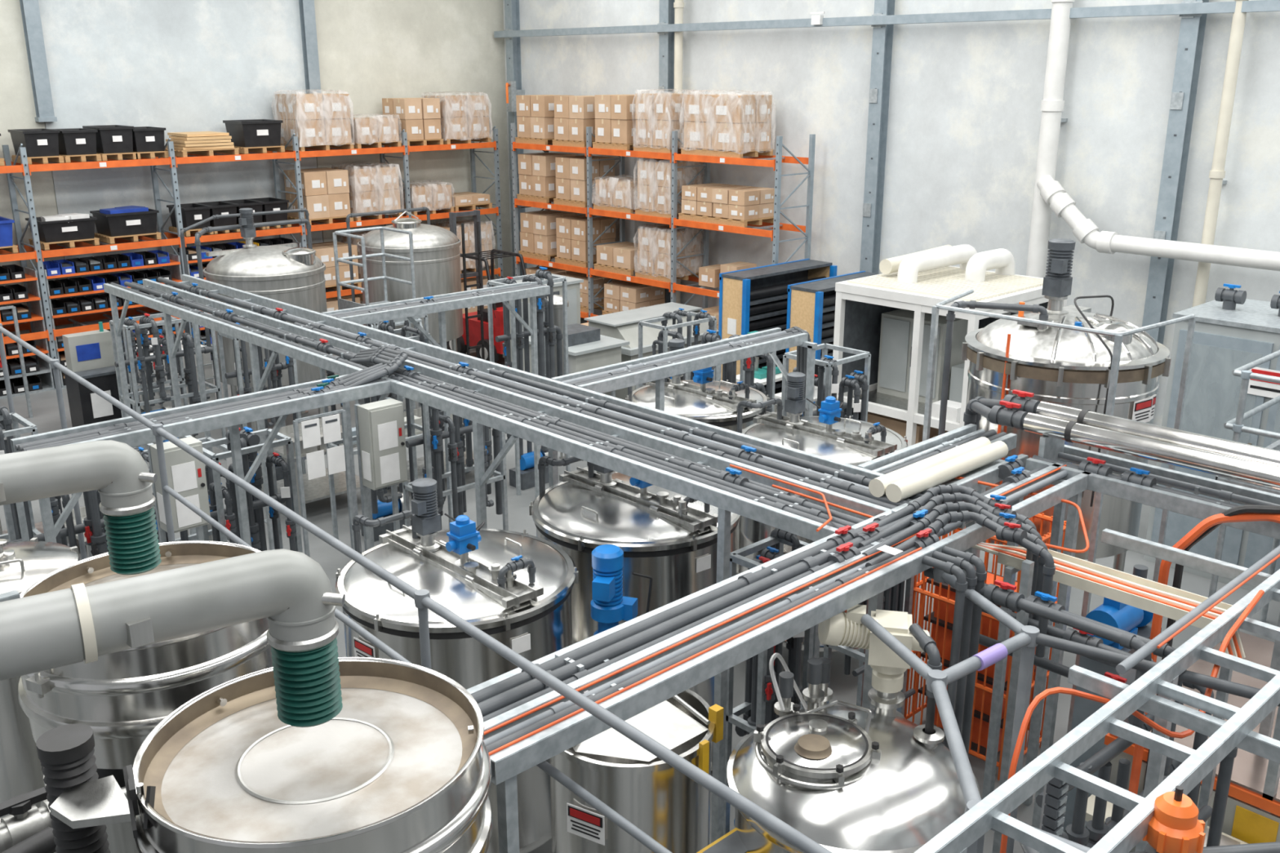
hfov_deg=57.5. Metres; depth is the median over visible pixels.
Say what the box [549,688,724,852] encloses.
tank
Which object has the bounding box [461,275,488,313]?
cartons
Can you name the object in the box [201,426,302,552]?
pump manifold
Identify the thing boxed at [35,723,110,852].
hose
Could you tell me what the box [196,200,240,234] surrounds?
plastic tub
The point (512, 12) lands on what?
wall column
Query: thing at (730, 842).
step ladder
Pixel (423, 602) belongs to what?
handrail
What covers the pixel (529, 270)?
cartons
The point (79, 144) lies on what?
plastic tub
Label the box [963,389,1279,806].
rack
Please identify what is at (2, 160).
plastic tub
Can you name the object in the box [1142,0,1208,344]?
wall column
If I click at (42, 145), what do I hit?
plastic tub
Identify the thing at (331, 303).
cartons
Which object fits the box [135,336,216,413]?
pump manifold
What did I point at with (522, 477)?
pump manifold
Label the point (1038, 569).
pipe manifold
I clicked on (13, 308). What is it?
handrail
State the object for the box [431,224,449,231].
cartons
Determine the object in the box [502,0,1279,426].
wall
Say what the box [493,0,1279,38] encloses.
beam
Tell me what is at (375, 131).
cartons
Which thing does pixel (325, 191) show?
cartons
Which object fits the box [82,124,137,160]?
plastic tub
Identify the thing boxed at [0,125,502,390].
rack
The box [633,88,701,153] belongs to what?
cartons
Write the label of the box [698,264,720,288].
cartons
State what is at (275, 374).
pump manifold
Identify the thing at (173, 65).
wall
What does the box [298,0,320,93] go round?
wall column
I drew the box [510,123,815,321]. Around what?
rack
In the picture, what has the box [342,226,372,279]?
cartons
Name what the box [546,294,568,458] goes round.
column
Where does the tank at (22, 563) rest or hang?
on the floor
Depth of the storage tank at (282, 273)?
18.11 m
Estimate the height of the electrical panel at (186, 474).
2.940 m
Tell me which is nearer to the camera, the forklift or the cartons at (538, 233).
the forklift
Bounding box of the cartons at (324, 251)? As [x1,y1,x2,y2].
[306,241,361,290]
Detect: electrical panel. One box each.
[146,435,210,542]
[354,397,407,551]
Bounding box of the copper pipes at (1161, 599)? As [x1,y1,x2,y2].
[972,542,1245,846]
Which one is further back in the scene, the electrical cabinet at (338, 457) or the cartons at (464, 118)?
the cartons at (464, 118)
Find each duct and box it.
[0,440,161,574]
[0,548,345,727]
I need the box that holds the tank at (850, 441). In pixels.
[736,372,907,693]
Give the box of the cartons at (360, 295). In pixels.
[350,293,364,325]
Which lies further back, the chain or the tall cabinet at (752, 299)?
the tall cabinet at (752, 299)
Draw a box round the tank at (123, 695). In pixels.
[17,541,273,852]
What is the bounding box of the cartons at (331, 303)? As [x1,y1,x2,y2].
[326,294,359,311]
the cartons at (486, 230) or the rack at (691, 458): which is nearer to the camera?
the rack at (691, 458)
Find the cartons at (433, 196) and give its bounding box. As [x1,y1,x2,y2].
[400,179,454,215]
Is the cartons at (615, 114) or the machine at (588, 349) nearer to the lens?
the machine at (588, 349)
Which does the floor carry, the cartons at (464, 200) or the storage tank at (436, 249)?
the storage tank at (436, 249)
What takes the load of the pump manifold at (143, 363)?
on the floor
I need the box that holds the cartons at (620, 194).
[593,173,637,213]
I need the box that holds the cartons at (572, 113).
[551,95,595,147]
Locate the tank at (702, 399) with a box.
[625,338,769,574]
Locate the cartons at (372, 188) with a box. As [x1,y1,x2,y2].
[331,161,403,221]
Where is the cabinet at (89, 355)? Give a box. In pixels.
[62,321,133,426]
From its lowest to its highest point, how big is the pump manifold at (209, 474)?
2.180 m
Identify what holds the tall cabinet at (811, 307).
on the floor
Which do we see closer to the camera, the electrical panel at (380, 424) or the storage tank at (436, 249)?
the electrical panel at (380, 424)
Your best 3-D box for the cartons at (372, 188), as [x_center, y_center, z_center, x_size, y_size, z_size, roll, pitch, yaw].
[-5.998,-5.196,25.615,1.230,1.171,1.046,-15,23,-41]
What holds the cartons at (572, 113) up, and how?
on the rack at (775, 161)
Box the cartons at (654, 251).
[635,223,702,282]
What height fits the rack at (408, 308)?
3.057 m
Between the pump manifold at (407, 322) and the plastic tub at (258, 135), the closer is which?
the pump manifold at (407, 322)
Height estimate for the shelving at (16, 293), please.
2.285 m
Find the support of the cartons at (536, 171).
on the rack at (775, 161)
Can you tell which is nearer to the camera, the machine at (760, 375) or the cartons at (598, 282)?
the machine at (760, 375)
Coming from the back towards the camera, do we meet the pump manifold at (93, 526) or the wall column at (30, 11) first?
the wall column at (30, 11)
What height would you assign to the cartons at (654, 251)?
1.091 m
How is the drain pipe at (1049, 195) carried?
attached to the wall at (965, 114)
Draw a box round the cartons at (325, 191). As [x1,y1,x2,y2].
[283,167,353,225]
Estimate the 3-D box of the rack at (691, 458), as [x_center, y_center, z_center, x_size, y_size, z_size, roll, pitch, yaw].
[-2.350,0.738,11.578,1.170,3.057,12.025,-15,23,-41]
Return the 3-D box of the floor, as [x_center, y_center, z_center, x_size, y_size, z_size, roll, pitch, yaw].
[-1.736,2.342,11.900,24.250,0.200,29.900,-15,23,-41]
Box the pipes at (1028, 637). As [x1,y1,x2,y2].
[860,567,1279,852]
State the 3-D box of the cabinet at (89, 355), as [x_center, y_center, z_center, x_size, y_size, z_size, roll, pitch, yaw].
[-8.613,-0.725,18.553,0.840,1.800,0.645,-15,23,-41]
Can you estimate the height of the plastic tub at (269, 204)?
0.541 m
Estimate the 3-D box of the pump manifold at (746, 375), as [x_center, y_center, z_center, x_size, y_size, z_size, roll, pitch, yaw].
[1.147,0.069,14.562,1.251,2.601,0.706,-15,23,-41]
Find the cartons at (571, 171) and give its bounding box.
[553,155,614,208]
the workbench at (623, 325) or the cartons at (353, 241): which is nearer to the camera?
the workbench at (623, 325)
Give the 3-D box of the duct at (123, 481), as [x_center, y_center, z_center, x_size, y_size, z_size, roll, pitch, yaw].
[-3.201,2.095,5.498,2.124,3.995,0.262,-10,20,-30]
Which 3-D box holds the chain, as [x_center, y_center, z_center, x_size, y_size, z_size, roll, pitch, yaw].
[1.875,2.790,5.610,0.090,2.600,0.087,-15,23,-41]
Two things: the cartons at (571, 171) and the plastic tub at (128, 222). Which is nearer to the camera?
the plastic tub at (128, 222)
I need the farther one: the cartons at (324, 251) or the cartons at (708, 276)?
the cartons at (324, 251)
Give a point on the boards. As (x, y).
(201, 143)
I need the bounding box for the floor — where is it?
[0,317,1279,852]
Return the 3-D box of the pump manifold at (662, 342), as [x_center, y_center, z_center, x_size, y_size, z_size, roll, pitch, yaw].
[0.568,-0.526,16.986,1.269,2.330,0.731,-15,23,-41]
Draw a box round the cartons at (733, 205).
[678,182,774,226]
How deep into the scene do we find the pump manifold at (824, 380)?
12.96 m
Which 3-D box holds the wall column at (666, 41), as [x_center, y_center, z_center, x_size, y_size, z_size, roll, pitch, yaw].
[0.564,-6.616,24.529,0.260,9.600,0.260,-15,23,-41]
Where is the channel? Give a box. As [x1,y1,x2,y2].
[0,590,20,601]
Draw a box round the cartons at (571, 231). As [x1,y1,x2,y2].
[555,214,615,267]
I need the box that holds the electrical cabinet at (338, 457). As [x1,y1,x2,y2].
[293,408,355,559]
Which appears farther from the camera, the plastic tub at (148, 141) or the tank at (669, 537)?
the plastic tub at (148, 141)
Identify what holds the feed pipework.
on the floor
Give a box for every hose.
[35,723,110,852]
[729,464,1279,852]
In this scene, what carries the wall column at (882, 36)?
on the floor
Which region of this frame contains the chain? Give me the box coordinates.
[1039,777,1068,837]
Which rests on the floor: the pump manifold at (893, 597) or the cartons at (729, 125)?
the pump manifold at (893, 597)
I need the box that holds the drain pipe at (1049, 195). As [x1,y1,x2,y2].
[1026,0,1279,278]
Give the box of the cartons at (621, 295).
[601,280,665,315]
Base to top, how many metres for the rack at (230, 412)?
3.018 m
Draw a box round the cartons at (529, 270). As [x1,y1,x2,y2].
[525,266,577,275]
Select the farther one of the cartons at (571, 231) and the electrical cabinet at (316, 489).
the cartons at (571, 231)
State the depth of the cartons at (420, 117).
25.69 m
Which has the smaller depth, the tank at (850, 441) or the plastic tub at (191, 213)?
the tank at (850, 441)
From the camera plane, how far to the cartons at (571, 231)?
25.75 m
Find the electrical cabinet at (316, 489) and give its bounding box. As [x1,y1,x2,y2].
[257,417,359,515]
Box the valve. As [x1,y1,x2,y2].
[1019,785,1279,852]
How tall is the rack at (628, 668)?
3.112 m
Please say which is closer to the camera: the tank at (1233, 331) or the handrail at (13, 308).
the tank at (1233, 331)
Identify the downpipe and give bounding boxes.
[673,0,684,303]
[1192,0,1248,306]
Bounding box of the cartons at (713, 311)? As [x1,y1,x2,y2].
[702,305,719,329]
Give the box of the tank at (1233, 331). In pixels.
[1143,283,1279,591]
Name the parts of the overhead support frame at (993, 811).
support frame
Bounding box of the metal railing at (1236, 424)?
[1208,350,1279,622]
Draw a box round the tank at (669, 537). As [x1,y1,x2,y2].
[528,455,740,773]
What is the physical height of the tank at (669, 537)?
2.884 m
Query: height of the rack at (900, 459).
3.008 m
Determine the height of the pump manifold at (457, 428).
2.412 m
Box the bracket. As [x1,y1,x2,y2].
[505,80,524,111]
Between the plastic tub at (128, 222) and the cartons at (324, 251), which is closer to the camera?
the plastic tub at (128, 222)
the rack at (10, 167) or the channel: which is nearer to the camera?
the channel
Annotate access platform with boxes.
[332,226,422,406]
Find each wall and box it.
[0,0,511,376]
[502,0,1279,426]
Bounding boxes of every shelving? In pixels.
[0,264,54,399]
[35,249,184,387]
[173,237,301,363]
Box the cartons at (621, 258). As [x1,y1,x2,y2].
[593,241,638,275]
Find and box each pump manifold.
[3,489,108,560]
[109,305,226,465]
[120,315,187,447]
[132,436,231,542]
[135,336,216,413]
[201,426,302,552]
[217,322,306,488]
[319,320,433,542]
[359,314,428,411]
[396,395,508,530]
[486,266,570,495]
[638,307,716,388]
[685,329,776,413]
[723,528,813,835]
[781,343,871,422]
[823,576,915,715]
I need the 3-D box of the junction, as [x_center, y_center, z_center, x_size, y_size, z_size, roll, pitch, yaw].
[-2.464,-0.528,10.604,0.643,0.196,1.730,1,17,3]
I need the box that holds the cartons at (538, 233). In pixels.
[518,209,576,261]
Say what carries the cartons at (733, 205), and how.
on the rack at (775, 161)
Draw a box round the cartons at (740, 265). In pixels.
[720,261,756,273]
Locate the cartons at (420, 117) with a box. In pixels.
[382,97,443,146]
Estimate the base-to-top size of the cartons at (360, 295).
0.880 m
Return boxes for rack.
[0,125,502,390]
[0,405,41,539]
[10,373,391,546]
[103,274,977,843]
[320,281,550,528]
[466,436,1092,852]
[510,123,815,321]
[551,326,817,416]
[857,423,1017,570]
[903,513,1066,780]
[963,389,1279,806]
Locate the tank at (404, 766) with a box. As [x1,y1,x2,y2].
[49,657,493,852]
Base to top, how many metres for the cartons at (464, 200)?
0.320 m
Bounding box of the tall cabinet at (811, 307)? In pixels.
[785,271,879,403]
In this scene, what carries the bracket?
attached to the wall at (965, 114)
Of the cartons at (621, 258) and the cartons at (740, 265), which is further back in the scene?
the cartons at (621, 258)
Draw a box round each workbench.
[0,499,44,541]
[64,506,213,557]
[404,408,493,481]
[584,302,718,399]
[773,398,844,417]
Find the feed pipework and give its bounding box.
[0,786,127,852]
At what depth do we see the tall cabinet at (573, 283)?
21.43 m
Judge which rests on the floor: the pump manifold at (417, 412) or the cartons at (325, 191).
the pump manifold at (417, 412)
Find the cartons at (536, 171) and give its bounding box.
[516,152,575,203]
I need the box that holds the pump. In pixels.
[1062,564,1161,832]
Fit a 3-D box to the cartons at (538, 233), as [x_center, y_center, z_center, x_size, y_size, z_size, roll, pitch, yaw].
[-2.117,-4.440,26.996,0.960,1.000,1.060,-15,23,-41]
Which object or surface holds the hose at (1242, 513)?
hanging from the overhead support frame at (993, 811)
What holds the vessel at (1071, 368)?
on the floor
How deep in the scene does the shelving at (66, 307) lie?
21.75 m
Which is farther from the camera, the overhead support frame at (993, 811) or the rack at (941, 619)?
the rack at (941, 619)
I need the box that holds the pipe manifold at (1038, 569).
[857,484,1055,852]
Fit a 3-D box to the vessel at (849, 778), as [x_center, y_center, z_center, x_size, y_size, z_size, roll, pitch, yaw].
[1.106,2.453,6.291,1.300,2.849,1.300,-15,23,-41]
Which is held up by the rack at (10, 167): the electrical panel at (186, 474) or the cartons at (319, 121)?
the cartons at (319, 121)
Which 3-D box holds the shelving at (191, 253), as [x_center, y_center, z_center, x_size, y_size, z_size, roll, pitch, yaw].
[-8.142,-2.625,23.990,2.430,2.285,0.620,-15,23,-41]
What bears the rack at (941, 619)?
on the floor
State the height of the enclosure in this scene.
3.139 m
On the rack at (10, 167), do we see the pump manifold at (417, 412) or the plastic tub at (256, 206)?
the plastic tub at (256, 206)
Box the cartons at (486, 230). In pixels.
[434,217,494,273]
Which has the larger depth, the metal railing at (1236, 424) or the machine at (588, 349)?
the machine at (588, 349)
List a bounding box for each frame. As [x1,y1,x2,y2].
[910,288,1195,733]
[914,528,1279,852]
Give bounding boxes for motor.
[590,544,653,635]
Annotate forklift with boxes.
[439,209,526,363]
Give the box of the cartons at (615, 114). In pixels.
[592,94,635,150]
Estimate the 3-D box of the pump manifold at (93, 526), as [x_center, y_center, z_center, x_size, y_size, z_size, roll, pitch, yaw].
[-4.890,1.371,10.242,1.062,2.621,0.610,-15,23,-41]
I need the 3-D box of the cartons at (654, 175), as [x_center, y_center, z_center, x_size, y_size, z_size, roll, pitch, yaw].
[0.607,-4.934,23.857,1.028,1.171,1.129,-15,23,-41]
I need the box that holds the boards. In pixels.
[164,131,239,157]
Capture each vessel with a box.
[726,604,980,852]
[937,238,1171,702]
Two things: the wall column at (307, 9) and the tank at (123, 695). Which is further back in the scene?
the wall column at (307, 9)
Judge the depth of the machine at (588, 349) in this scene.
19.24 m
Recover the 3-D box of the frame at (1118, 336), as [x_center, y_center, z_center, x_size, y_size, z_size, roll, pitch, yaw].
[3.624,0.686,10.778,1.242,3.620,1.989,-15,23,-41]
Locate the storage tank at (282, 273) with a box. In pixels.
[179,208,327,431]
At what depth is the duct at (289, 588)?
3.80 m
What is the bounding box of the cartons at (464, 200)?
[451,191,492,211]
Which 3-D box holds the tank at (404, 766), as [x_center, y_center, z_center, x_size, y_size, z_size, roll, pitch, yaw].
[-1.176,2.684,4.682,1.256,3.342,1.330,8,19,25]
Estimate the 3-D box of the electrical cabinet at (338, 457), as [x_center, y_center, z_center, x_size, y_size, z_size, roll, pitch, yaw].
[-2.667,1.274,10.134,0.470,2.870,0.043,-15,23,-41]
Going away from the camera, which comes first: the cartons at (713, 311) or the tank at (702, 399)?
the tank at (702, 399)
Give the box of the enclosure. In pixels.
[831,244,1067,446]
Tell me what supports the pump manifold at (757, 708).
on the floor
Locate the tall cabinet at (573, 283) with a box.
[509,273,583,361]
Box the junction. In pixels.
[306,346,408,395]
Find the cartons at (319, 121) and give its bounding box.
[274,88,354,151]
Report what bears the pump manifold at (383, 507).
on the floor
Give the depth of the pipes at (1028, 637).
6.08 m
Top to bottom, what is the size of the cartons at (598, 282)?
0.720 m
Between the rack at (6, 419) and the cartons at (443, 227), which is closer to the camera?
the rack at (6, 419)
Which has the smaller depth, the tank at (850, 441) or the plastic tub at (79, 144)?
the tank at (850, 441)
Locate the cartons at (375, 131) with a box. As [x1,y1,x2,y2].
[350,113,401,148]
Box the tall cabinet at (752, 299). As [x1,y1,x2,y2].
[718,258,837,391]
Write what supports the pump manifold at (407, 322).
on the floor
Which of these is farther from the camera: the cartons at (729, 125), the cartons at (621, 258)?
the cartons at (621, 258)
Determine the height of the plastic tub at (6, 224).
0.571 m
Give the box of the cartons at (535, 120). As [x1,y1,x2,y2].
[515,94,568,144]
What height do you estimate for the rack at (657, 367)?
3.018 m
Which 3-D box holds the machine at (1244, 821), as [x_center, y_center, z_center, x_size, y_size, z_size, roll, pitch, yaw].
[4.513,2.735,7.957,2.700,1.340,2.090,-15,23,-41]
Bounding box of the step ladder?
[697,827,748,852]
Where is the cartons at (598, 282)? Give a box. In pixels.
[562,272,617,312]
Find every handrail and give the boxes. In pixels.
[0,305,32,417]
[0,323,832,852]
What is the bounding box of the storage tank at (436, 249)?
[345,206,484,359]
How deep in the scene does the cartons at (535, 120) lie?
25.85 m
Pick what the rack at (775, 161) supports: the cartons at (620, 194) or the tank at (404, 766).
the cartons at (620, 194)
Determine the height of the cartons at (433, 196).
0.691 m
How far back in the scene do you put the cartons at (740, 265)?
22.82 m
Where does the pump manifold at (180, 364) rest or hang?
on the floor
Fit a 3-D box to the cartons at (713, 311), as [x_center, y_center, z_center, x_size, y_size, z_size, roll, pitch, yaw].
[1.814,-2.053,23.407,0.960,0.520,1.260,-15,23,-41]
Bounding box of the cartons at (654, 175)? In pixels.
[635,157,704,217]
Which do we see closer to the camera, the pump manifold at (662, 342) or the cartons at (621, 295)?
the pump manifold at (662, 342)
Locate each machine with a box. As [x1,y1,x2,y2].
[522,323,629,397]
[736,330,782,385]
[1084,631,1279,852]
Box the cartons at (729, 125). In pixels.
[680,89,773,158]
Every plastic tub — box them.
[0,133,4,165]
[0,216,17,253]
[8,128,64,164]
[25,213,99,249]
[53,128,101,162]
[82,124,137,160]
[89,205,161,244]
[132,126,168,159]
[166,203,214,236]
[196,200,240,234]
[220,199,266,229]
[222,119,284,153]
[248,197,291,229]
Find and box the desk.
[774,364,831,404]
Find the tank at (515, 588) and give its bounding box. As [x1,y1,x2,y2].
[335,477,578,852]
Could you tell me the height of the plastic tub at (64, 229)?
0.558 m
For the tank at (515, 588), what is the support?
on the floor
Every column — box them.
[19,0,57,121]
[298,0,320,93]
[504,0,526,276]
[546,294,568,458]
[657,0,675,302]
[859,0,895,273]
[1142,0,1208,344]
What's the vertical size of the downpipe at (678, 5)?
9.590 m
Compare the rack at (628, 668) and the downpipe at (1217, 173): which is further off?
the downpipe at (1217, 173)
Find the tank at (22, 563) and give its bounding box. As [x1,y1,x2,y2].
[0,537,79,818]
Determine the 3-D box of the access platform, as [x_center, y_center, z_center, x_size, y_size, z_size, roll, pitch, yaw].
[-4.159,-1.696,19.508,0.960,3.047,1.775,-15,23,-41]
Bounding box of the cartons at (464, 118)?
[422,91,492,144]

